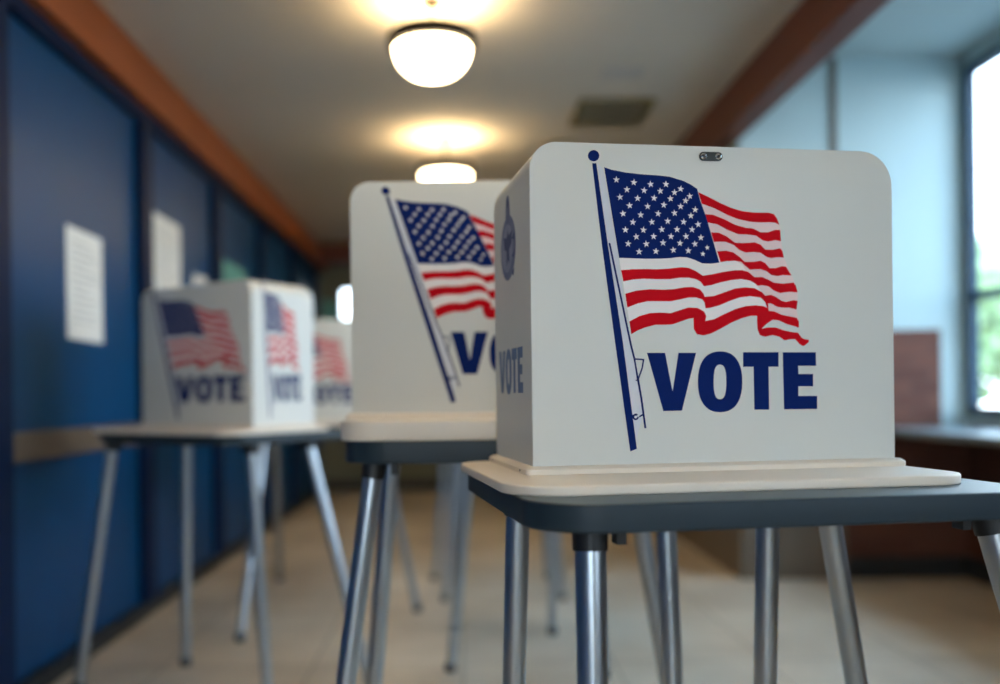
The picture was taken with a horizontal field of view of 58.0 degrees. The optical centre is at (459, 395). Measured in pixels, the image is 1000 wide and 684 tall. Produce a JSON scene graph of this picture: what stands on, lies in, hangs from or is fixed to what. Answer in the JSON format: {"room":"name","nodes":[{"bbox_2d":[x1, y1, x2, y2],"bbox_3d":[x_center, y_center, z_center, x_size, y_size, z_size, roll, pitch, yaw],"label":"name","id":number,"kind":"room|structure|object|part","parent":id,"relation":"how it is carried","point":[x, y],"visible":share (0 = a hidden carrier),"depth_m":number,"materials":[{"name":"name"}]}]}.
{"room":"polling place","nodes":[
{"label":"polling place","id":0,"kind":"room"},
{"bbox_2d":[8,13,320,681],"bbox_3d":[-1.654,-0.285,3.150,0.100,2.750,14.300,-1,0,0],"label":"wall","id":1,"kind":"structure","parent":0,"point":[72,163],"depth_m":3.86,"materials":[{"name":"blue paint"}]},
{"bbox_2d":[0,0,16,683],"bbox_3d":[-1.580,-0.173,3.065,0.045,2.395,0.140,-1,0,0],"label":"trim","id":2,"kind":"structure","parent":1,"relation":"attached to","point":[8,671],"depth_m":3.09,"materials":[{"name":"blue paint"}]},
{"bbox_2d":[14,423,142,462],"bbox_3d":[-1.582,0.185,3.150,0.032,0.105,14.300,-1,0,0],"label":"trim","id":3,"kind":"structure","parent":1,"relation":"attached to","point":[35,445],"depth_m":3.51,"materials":[{"name":"brown wood"}]},
{"bbox_2d":[66,224,102,342],"bbox_3d":[-1.603,-0.468,3.850,0.003,0.465,0.360,-1,0,0],"label":"notice sign","id":4,"kind":"object","parent":1,"relation":"attached to","point":[83,250],"visible":1,"depth_m":3.83,"materials":[{"name":"white paper"}]},
{"bbox_2d":[134,120,157,602],"bbox_3d":[-1.580,-0.173,4.530,0.045,2.395,0.140,-1,0,0],"label":"trim","id":5,"kind":"structure","parent":1,"relation":"attached to","point":[143,152],"depth_m":4.46,"materials":[{"name":"paint"}]},
{"bbox_2d":[6,0,322,275],"bbox_3d":[-1.595,-1.401,3.150,0.045,0.060,14.300,-1,0,0],"label":"trim","id":6,"kind":"structure","parent":1,"relation":"attached to","point":[20,10],"depth_m":4.23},
{"bbox_2d":[17,491,315,683],"bbox_3d":[-1.562,1.057,3.150,0.050,0.065,14.300,-1,0,0],"label":"baseboard","id":7,"kind":"structure","parent":1,"relation":"attached to","point":[64,663],"depth_m":4.28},
{"bbox_2d":[153,211,180,289],"bbox_3d":[-1.606,-0.690,4.945,0.003,0.560,0.450,-1,0,0],"label":"notice sign","id":8,"kind":"object","parent":1,"relation":"attached to","point":[167,263],"visible":0.78,"depth_m":4.92,"materials":[{"name":"white paper"}]},
{"bbox_2d":[25,0,326,270],"bbox_3d":[-1.571,-1.546,3.150,0.095,0.230,14.300,-1,0,0],"label":"trim","id":9,"kind":"structure","parent":1,"relation":"attached to","point":[86,24],"depth_m":4.60,"materials":[{"name":"brown wood"}]},
{"bbox_2d":[193,273,206,284],"bbox_3d":[-1.604,-0.575,5.570,0.003,0.330,0.300,-1,0,0],"label":"notice sign","id":10,"kind":"object","parent":1,"relation":"attached to","point":[197,280],"visible":0.16,"depth_m":5.52,"materials":[{"name":"white paper"}]},
{"bbox_2d":[209,183,225,554],"bbox_3d":[-1.580,-0.173,5.860,0.045,2.395,0.140,-1,0,0],"label":"trim","id":11,"kind":"structure","parent":1,"relation":"attached to","point":[215,208],"depth_m":5.79,"materials":[{"name":"paint"}]},
{"bbox_2d":[223,259,245,281],"bbox_3d":[-1.607,-0.730,6.435,0.003,0.400,0.630,-1,0,0],"label":"notice sign","id":12,"kind":"object","parent":1,"relation":"attached to","point":[231,272],"visible":0.36,"depth_m":6.33,"materials":[{"name":"teal paper"}]},
{"bbox_2d":[256,223,268,524],"bbox_3d":[-1.580,-0.173,7.190,0.045,2.395,0.140,-1,0,0],"label":"trim","id":13,"kind":"structure","parent":1,"relation":"attached to","point":[260,228],"depth_m":7.12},
{"bbox_2d":[288,250,297,504],"bbox_3d":[-1.580,-0.173,8.520,0.045,2.395,0.140,-1,0,0],"label":"trim","id":14,"kind":"structure","parent":1,"relation":"attached to","point":[291,254],"depth_m":8.45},
{"bbox_2d":[311,270,319,463],"bbox_3d":[-1.580,-0.173,9.850,0.045,2.395,0.140,-1,0,0],"label":"trim","id":15,"kind":"structure","parent":1,"relation":"attached to","point":[314,286],"depth_m":9.78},
{"bbox_2d":[319,264,464,483],"bbox_3d":[0.065,-0.423,10.350,3.340,2.985,0.100,-1,0,0],"label":"wall","id":16,"kind":"structure","parent":0,"point":[334,466],"depth_m":10.30,"materials":[{"name":"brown paint"}]},
{"bbox_2d":[323,300,336,318],"bbox_3d":[-1.489,-0.902,10.296,0.155,0.380,0.008,-1,0,0],"label":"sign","id":17,"kind":"object","parent":16,"relation":"attached to","point":[329,307],"visible":0.56,"depth_m":10.29,"materials":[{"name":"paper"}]},
{"bbox_2d":[319,242,350,263],"bbox_3d":[-0.027,-1.570,9.810,2.995,0.220,0.120,-1,0,0],"label":"trim","id":18,"kind":"structure","parent":16,"relation":"attached to","point":[337,252],"depth_m":9.75,"materials":[{"name":"brown wood"}]},
{"bbox_2d":[340,288,350,318],"bbox_3d":[-1.280,-1.054,10.315,0.185,0.350,0.070,-1,0,0],"label":"window","id":19,"kind":"structure","parent":16,"relation":"in","point":[340,288],"depth_m":10.28,"materials":[{"name":"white glass"}]},
{"bbox_2d":[325,479,448,490],"bbox_3d":[0.047,1.010,10.290,3.170,0.120,0.020,-1,0,0],"label":"baseboard","id":20,"kind":"structure","parent":16,"relation":"attached to","point":[425,484],"depth_m":10.28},
{"bbox_2d":[96,0,801,242],"bbox_3d":[-0.062,-1.829,3.200,3.320,0.300,14.400,-1,0,0],"label":"ceiling","id":21,"kind":"structure","parent":0,"point":[312,96],"depth_m":4.74,"materials":[{"name":"beige paint"}]},
{"bbox_2d":[387,0,476,81],"bbox_3d":[-0.118,-1.513,3.820,0.384,0.332,0.384,-1,0,0],"label":"ceiling lamp","id":22,"kind":"object","parent":21,"relation":"hanging from","point":[431,49],"visible":1,"depth_m":3.71,"materials":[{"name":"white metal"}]},
{"bbox_3d":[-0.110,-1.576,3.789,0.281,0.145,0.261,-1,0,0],"label":"stem","id":23,"kind":"part","parent":22,"relation":"part of","materials":[{"name":"white metal"}]},
{"bbox_3d":[-0.117,-1.415,3.820,0.326,0.136,0.326,-1,0,0],"label":"lamp shade","id":24,"kind":"part","parent":22,"relation":"part of","materials":[{"name":"white glass"}]},
{"bbox_2d":[416,136,474,180],"bbox_3d":[-0.093,-1.496,5.850,0.384,0.367,0.384,-1,0,0],"label":"ceiling lamp","id":25,"kind":"object","parent":21,"relation":"hanging from","point":[445,169],"visible":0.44,"depth_m":5.71,"materials":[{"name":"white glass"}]},
{"bbox_3d":[-0.092,-1.380,5.850,0.326,0.136,0.326,-1,0,0],"label":"lamp shade","id":26,"kind":"part","parent":25,"relation":"part of","materials":[{"name":"white glass"}]},
{"bbox_2d":[569,98,656,126],"bbox_3d":[0.899,-1.684,5.360,0.440,0.014,0.500,-1,0,0],"label":"ceiling vent","id":27,"kind":"object","parent":21,"relation":"in","point":[652,101],"visible":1,"depth_m":5.32,"materials":[{"name":"grey metal"}]},
{"bbox_2d":[54,490,999,683],"bbox_3d":[0.689,1.112,3.200,4.750,0.100,14.400,-1,0,0],"label":"floor","id":28,"kind":"structure","parent":0,"point":[913,630],"depth_m":4.23,"materials":[{"name":"beige tile"}]},
{"bbox_2d":[71,429,367,683],"bbox_3d":[-0.859,0.606,3.296,0.986,0.950,0.643,-1,0,35],"label":"folding table","id":29,"kind":"object","parent":28,"relation":"on","point":[249,444],"visible":0.85,"depth_m":3.23,"materials":[{"name":"beige laminate"},{"name":"dark grey plastic"},{"name":"brushed steel"}]},
{"bbox_3d":[-1.339,0.615,3.313,0.181,0.889,0.041,-1,0,7],"label":"leg","id":30,"kind":"part","parent":29,"relation":"part of","materials":[{"name":"metal"}]},
{"bbox_3d":[-1.094,0.612,3.595,0.041,0.885,0.092,-1,0,-34],"label":"leg","id":31,"kind":"part","parent":29,"relation":"part of","materials":[{"name":"metal"}]},
{"bbox_2d":[93,280,326,435],"bbox_3d":[-0.937,-0.135,3.329,0.789,0.534,0.505,-1,0,35],"label":"voting booth","id":32,"kind":"object","parent":29,"relation":"on","point":[235,357],"visible":1,"depth_m":3.23,"materials":[{"name":"white plastic"}]},
{"bbox_3d":[-0.963,-0.142,3.270,0.614,0.519,0.006,-1,0,35],"label":"panel","id":33,"kind":"part","parent":32,"relation":"part of","materials":[{"name":"white plastic"}]},
{"bbox_2d":[152,293,245,418],"bbox_3d":[-0.953,-0.153,3.259,0.517,0.475,0.004,-1,0,35],"label":"print","id":34,"kind":"object","parent":32,"relation":"on","point":[186,340],"depth_m":3.28},
{"bbox_2d":[93,426,326,435],"bbox_3d":[-0.934,0.124,3.329,0.789,0.014,0.505,-1,0,35],"label":"tray","id":35,"kind":"object","parent":32,"relation":"on","point":[158,430],"depth_m":3.13,"materials":[{"name":"white plastic"}]},
{"bbox_3d":[-0.649,-0.146,3.232,0.056,0.519,0.292,-1,0,35],"label":"panel","id":36,"kind":"part","parent":32,"relation":"part of","materials":[{"name":"white plastic"}]},
{"bbox_2d":[262,283,299,417],"bbox_3d":[-0.636,-0.157,3.202,0.002,0.475,0.179,-1,0,35],"label":"print","id":37,"kind":"object","parent":32,"relation":"on","point":[281,343],"depth_m":3.19},
{"bbox_3d":[-0.673,0.607,3.026,0.084,0.885,0.041,-1,0,-4],"label":"leg","id":38,"kind":"part","parent":29,"relation":"part of","materials":[{"name":"metal"}]},
{"bbox_3d":[-0.438,0.604,3.244,0.251,0.893,0.041,-1,0,2],"label":"leg","id":39,"kind":"part","parent":29,"relation":"part of","materials":[{"name":"metal"}]},
{"bbox_2d":[235,426,421,641],"bbox_3d":[-0.644,0.612,4.678,0.856,0.932,1.366,-1,0,-6],"label":"folding table","id":40,"kind":"object","parent":28,"relation":"on","point":[248,568],"visible":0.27,"depth_m":4.43,"materials":[{"name":"beige laminate"},{"name":"dark grey plastic"},{"name":"brushed steel"}]},
{"bbox_3d":[-0.956,0.620,4.158,0.041,0.881,0.374,-1,0,7],"label":"leg","id":41,"kind":"part","parent":40,"relation":"part of","materials":[{"name":"metal"}]},
{"bbox_3d":[-1.021,0.622,5.019,0.041,0.890,0.567,-1,0,-9],"label":"leg","id":42,"kind":"part","parent":40,"relation":"part of","materials":[{"name":"metal"}]},
{"bbox_2d":[313,319,351,425],"bbox_3d":[-0.743,-0.120,4.594,0.702,0.534,0.505,-1,0,-6],"label":"voting booth","id":43,"kind":"object","parent":40,"relation":"on","point":[332,338],"visible":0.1,"depth_m":4.54,"materials":[{"name":"white plastic"}]},
{"bbox_2d":[314,422,340,425],"bbox_3d":[-0.741,0.140,4.594,0.700,0.014,0.505,-1,0,-6],"label":"tray","id":44,"kind":"object","parent":43,"relation":"on","point":[320,423],"depth_m":4.35,"materials":[{"name":"white plastic"}]},
{"bbox_2d":[313,334,350,381],"bbox_3d":[-0.735,-0.138,4.529,0.369,0.475,0.001,-1,0,-6],"label":"print","id":45,"kind":"object","parent":43,"relation":"on","point":[332,352],"depth_m":4.54,"materials":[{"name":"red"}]},
{"bbox_3d":[-0.435,0.614,4.933,0.041,0.876,0.280,-1,0,-1],"label":"leg","id":46,"kind":"part","parent":40,"relation":"part of","materials":[{"name":"metal"}]},
{"bbox_3d":[-0.305,0.612,4.432,0.229,0.874,0.041,-1,0,-30],"label":"leg","id":47,"kind":"part","parent":40,"relation":"part of","materials":[{"name":"metal"}]},
{"bbox_2d":[431,463,565,601],"bbox_3d":[0.206,0.602,4.990,0.763,0.932,0.720,-1,0,0],"label":"folding table","id":48,"kind":"object","parent":28,"relation":"on","point":[445,597],"visible":0.34,"depth_m":4.70,"materials":[{"name":"metal"}]},
{"bbox_3d":[-0.111,0.609,5.240,0.119,0.868,0.041,-1,0,15],"label":"leg","id":49,"kind":"part","parent":48,"relation":"part of","materials":[{"name":"metal"}]},
{"bbox_3d":[-0.046,0.608,4.715,0.113,0.868,0.041,-1,0,-24],"label":"leg","id":50,"kind":"part","parent":48,"relation":"part of","materials":[{"name":"metal"}]},
{"bbox_3d":[0.486,0.602,5.240,0.083,0.867,0.041,-1,0,-28],"label":"leg","id":51,"kind":"part","parent":48,"relation":"part of","materials":[{"name":"metal"}]},
{"bbox_3d":[0.496,0.602,4.715,0.104,0.868,0.041,-1,0,27],"label":"leg","id":52,"kind":"part","parent":48,"relation":"part of","materials":[{"name":"metal"}]},
{"bbox_2d":[336,440,682,683],"bbox_3d":[0.139,0.577,2.074,0.921,0.982,0.633,-1,0,0],"label":"folding table","id":53,"kind":"object","parent":28,"relation":"on","point":[381,461],"visible":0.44,"depth_m":1.81,"materials":[{"name":"beige laminate"},{"name":"dark grey plastic"},{"name":"brushed steel"}]},
{"bbox_3d":[-0.231,0.591,1.801,0.172,0.909,0.041,-1,0,-17],"label":"leg","id":54,"kind":"part","parent":53,"relation":"part of","materials":[{"name":"metal"}]},
{"bbox_3d":[-0.203,0.591,2.244,0.137,0.907,0.041,-1,0,29],"label":"leg","id":55,"kind":"part","parent":53,"relation":"part of","materials":[{"name":"metal"}]},
{"bbox_2d":[340,180,510,440],"bbox_3d":[0.086,-0.193,2.035,0.679,0.559,0.505,-1,0,0],"label":"voting booth","id":56,"kind":"object","parent":53,"relation":"on","point":[422,252],"visible":0.39,"depth_m":1.97,"materials":[{"name":"white plastic"}]},
{"bbox_2d":[340,418,496,440],"bbox_3d":[0.091,0.067,2.035,0.676,0.040,0.505,-1,0,0],"label":"tray","id":57,"kind":"object","parent":56,"relation":"on","point":[352,429],"depth_m":1.78,"materials":[{"name":"white plastic"}]},
{"bbox_2d":[381,187,494,402],"bbox_3d":[0.041,-0.223,1.970,0.421,0.475,0.001,-1,0,0],"label":"print","id":58,"kind":"object","parent":56,"relation":"on","point":[438,259],"depth_m":1.97,"materials":[{"name":"multicoloured"}]},
{"bbox_3d":[0.494,0.583,2.244,0.200,0.910,0.041,-1,0,-17],"label":"leg","id":59,"kind":"part","parent":53,"relation":"part of","materials":[{"name":"metal"}]},
{"bbox_3d":[0.432,0.583,1.826,0.041,0.905,0.076,-1,0,-38],"label":"leg","id":60,"kind":"part","parent":53,"relation":"part of","materials":[{"name":"metal"}]},
{"bbox_2d":[445,463,609,677],"bbox_3d":[0.286,0.601,3.750,0.703,0.932,0.800,-1,0,0],"label":"folding table","id":61,"kind":"object","parent":28,"relation":"on","point":[462,508],"visible":0.3,"depth_m":3.48,"materials":[{"name":"metal"}]},
{"bbox_3d":[-0.007,0.608,4.099,0.041,0.867,0.088,-1,0,-38],"label":"leg","id":62,"kind":"part","parent":61,"relation":"part of","materials":[{"name":"metal"}]},
{"bbox_3d":[0.009,0.608,3.479,0.143,0.870,0.041,-1,0,21],"label":"leg","id":63,"kind":"part","parent":61,"relation":"part of","materials":[{"name":"metal"}]},
{"bbox_3d":[0.413,0.603,4.020,0.050,0.865,0.041,-1,0,0],"label":"leg","id":64,"kind":"part","parent":61,"relation":"part of","materials":[{"name":"metal"}]},
{"bbox_2d":[468,475,999,683],"bbox_3d":[0.499,0.598,1.441,0.883,0.932,0.675,-1,0,-8],"label":"folding table","id":65,"kind":"object","parent":28,"relation":"on","point":[590,520],"visible":0.73,"depth_m":1.19,"materials":[{"name":"plastic"}]},
{"bbox_3d":[0.093,0.608,1.572,0.041,0.864,0.092,-1,0,-29],"label":"leg","id":66,"kind":"part","parent":65,"relation":"part of","materials":[{"name":"metal"}]},
{"bbox_3d":[0.173,0.607,1.149,0.041,0.865,0.124,-1,0,5],"label":"leg","id":67,"kind":"part","parent":65,"relation":"part of","materials":[{"name":"metal"}]},
{"bbox_2d":[461,142,960,496],"bbox_3d":[0.375,-0.133,1.506,0.702,0.534,0.505,-1,0,-9],"label":"voting booth","id":68,"kind":"object","parent":65,"relation":"on","point":[669,319],"visible":1,"depth_m":1.44,"materials":[{"name":"white plastic"}]},
{"bbox_2d":[501,195,515,280],"bbox_3d":[0.083,-0.276,1.568,0.001,0.148,0.128,-1,0,-9],"label":"print","id":69,"kind":"object","parent":68,"relation":"attached to","point":[508,242],"depth_m":1.56},
{"bbox_3d":[0.110,-0.137,1.554,0.044,0.519,0.292,-1,0,-8],"label":"panel","id":70,"kind":"part","parent":68,"relation":"part of","materials":[{"name":"white plastic"}]},
{"bbox_2d":[588,150,808,450],"bbox_3d":[0.386,-0.151,1.441,0.369,0.475,0.001,-1,0,-8],"label":"print","id":71,"kind":"object","parent":68,"relation":"on","point":[698,260],"depth_m":1.44,"materials":[{"name":"multicoloured"}]},
{"bbox_3d":[0.414,-0.141,1.448,0.614,0.519,0.006,-1,0,-9],"label":"panel","id":72,"kind":"part","parent":68,"relation":"part of","materials":[{"name":"white plastic"}]},
{"bbox_2d":[461,461,960,496],"bbox_3d":[0.377,0.126,1.506,0.700,0.014,0.505,-1,0,-8],"label":"tray","id":73,"kind":"object","parent":65,"relation":"on","point":[508,477],"depth_m":1.33,"materials":[{"name":"white plastic"}]},
{"bbox_3d":[0.553,0.603,1.633,0.042,0.863,0.083,-1,0,-8],"label":"leg","id":74,"kind":"part","parent":65,"relation":"part of","materials":[{"name":"metal"}]},
{"bbox_3d":[0.759,0.601,1.701,0.267,0.872,0.041,-1,0,-36],"label":"leg","id":75,"kind":"part","parent":65,"relation":"part of","materials":[{"name":"metal"}]},
{"bbox_3d":[0.858,0.599,1.244,0.253,0.872,0.041,-1,0,28],"label":"leg","id":76,"kind":"part","parent":65,"relation":"part of","materials":[{"name":"metal"}]},
{"bbox_2d":[733,56,964,426],"bbox_3d":[2.285,-0.450,5.230,1.340,2.985,0.120,-1,0,0],"label":"wall","id":77,"kind":"structure","parent":0,"point":[905,112],"depth_m":5.17,"materials":[{"name":"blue paint"}]},
{"bbox_2d":[677,0,890,146],"bbox_3d":[1.534,-1.701,3.150,0.130,0.465,14.300,-1,0,0],"label":"trim","id":78,"kind":"structure","parent":77,"relation":"attached to","point":[815,29],"depth_m":4.17,"materials":[{"name":"brown wood"}]},
{"bbox_2d":[829,57,837,150],"bbox_3d":[2.148,-1.158,5.162,0.035,1.567,0.015,-1,0,0],"label":"trim","id":79,"kind":"structure","parent":77,"relation":"attached to","point":[832,60],"depth_m":5.15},
{"bbox_2d":[848,556,965,578],"bbox_3d":[2.547,0.979,5.138,0.670,0.120,0.025,-1,0,0],"label":"baseboard","id":80,"kind":"structure","parent":77,"relation":"attached to","point":[925,566],"depth_m":5.13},
{"bbox_2d":[846,329,968,556],"bbox_3d":[2.267,0.333,5.160,1.275,1.418,0.020,-1,0,0],"label":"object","id":81,"kind":"structure","parent":77,"relation":"attached to","point":[917,353],"depth_m":5.15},
{"bbox_2d":[829,0,999,57],"bbox_3d":[2.311,-1.978,3.200,1.430,0.070,14.400,-1,0,0],"label":"ceiling","id":82,"kind":"structure","parent":0,"point":[901,28],"depth_m":4.78,"materials":[{"name":"blue paint"}]},
{"bbox_2d":[961,30,999,560],"bbox_3d":[2.925,-0.458,0.585,0.060,2.985,9.170,-1,0,0],"label":"wall","id":83,"kind":"structure","parent":0,"point":[983,459],"depth_m":5.05,"materials":[{"name":"white paint"}]},
{"bbox_2d":[895,427,999,444],"bbox_3d":[2.628,0.195,0.575,0.550,0.035,9.150,-1,0,0],"label":"window ledge","id":84,"kind":"object","parent":83,"relation":"attached to","point":[991,436],"visible":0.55,"depth_m":4.49,"materials":[{"name":"brown wood"}]},
{"bbox_2d":[965,556,991,586],"bbox_3d":[2.897,0.975,0.575,0.030,0.120,9.150,-1,0,0],"label":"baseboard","id":85,"kind":"structure","parent":83,"relation":"attached to","point":[976,569],"depth_m":5.01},
{"bbox_2d":[963,45,999,415],"bbox_3d":[2.905,-0.880,4.315,0.050,1.970,1.630,-1,0,0],"label":"window","id":86,"kind":"structure","parent":83,"relation":"in","point":[973,295],"depth_m":5.08,"materials":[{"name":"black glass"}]},
{"bbox_3d":[1.675,-0.443,7.795,0.120,2.985,5.010,-1,0,0],"label":"wall","id":87,"kind":"structure","parent":0,"visible":0},
{"bbox_2d":[677,525,845,579],"bbox_3d":[1.908,0.647,7.725,0.600,0.800,5.150,-1,0,0],"label":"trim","id":88,"kind":"structure","parent":87,"relation":"attached to","point":[801,556],"depth_m":5.15,"materials":[{"name":"brown wood"}]},
{"label":"outside","id":89,"kind":"structure","parent":0,"visible":0},
{"bbox_3d":[15.017,1.262,15.000,90.000,0.150,110.000,-1,0,0],"label":"ground","id":90,"kind":"structure","parent":89,"visible":0},
{"bbox_2d":[978,236,999,405],"bbox_3d":[8.329,-0.708,14.846,4.090,3.952,4.136,-1,0,0],"label":"leafy tree","id":91,"kind":"object","parent":90,"relation":"on","point":[989,361],"visible":0.11,"depth_m":13.78,"materials":[{"name":"green plant"}]},
{"bbox_2d":[978,220,999,390],"bbox_3d":[11.460,-1.235,18.185,4.710,4.930,4.551,-1,0,42],"label":"leafy tree","id":92,"kind":"object","parent":90,"relation":"on","point":[996,234],"visible":0.06,"depth_m":18.19,"materials":[{"name":"green plant"}]}
]}

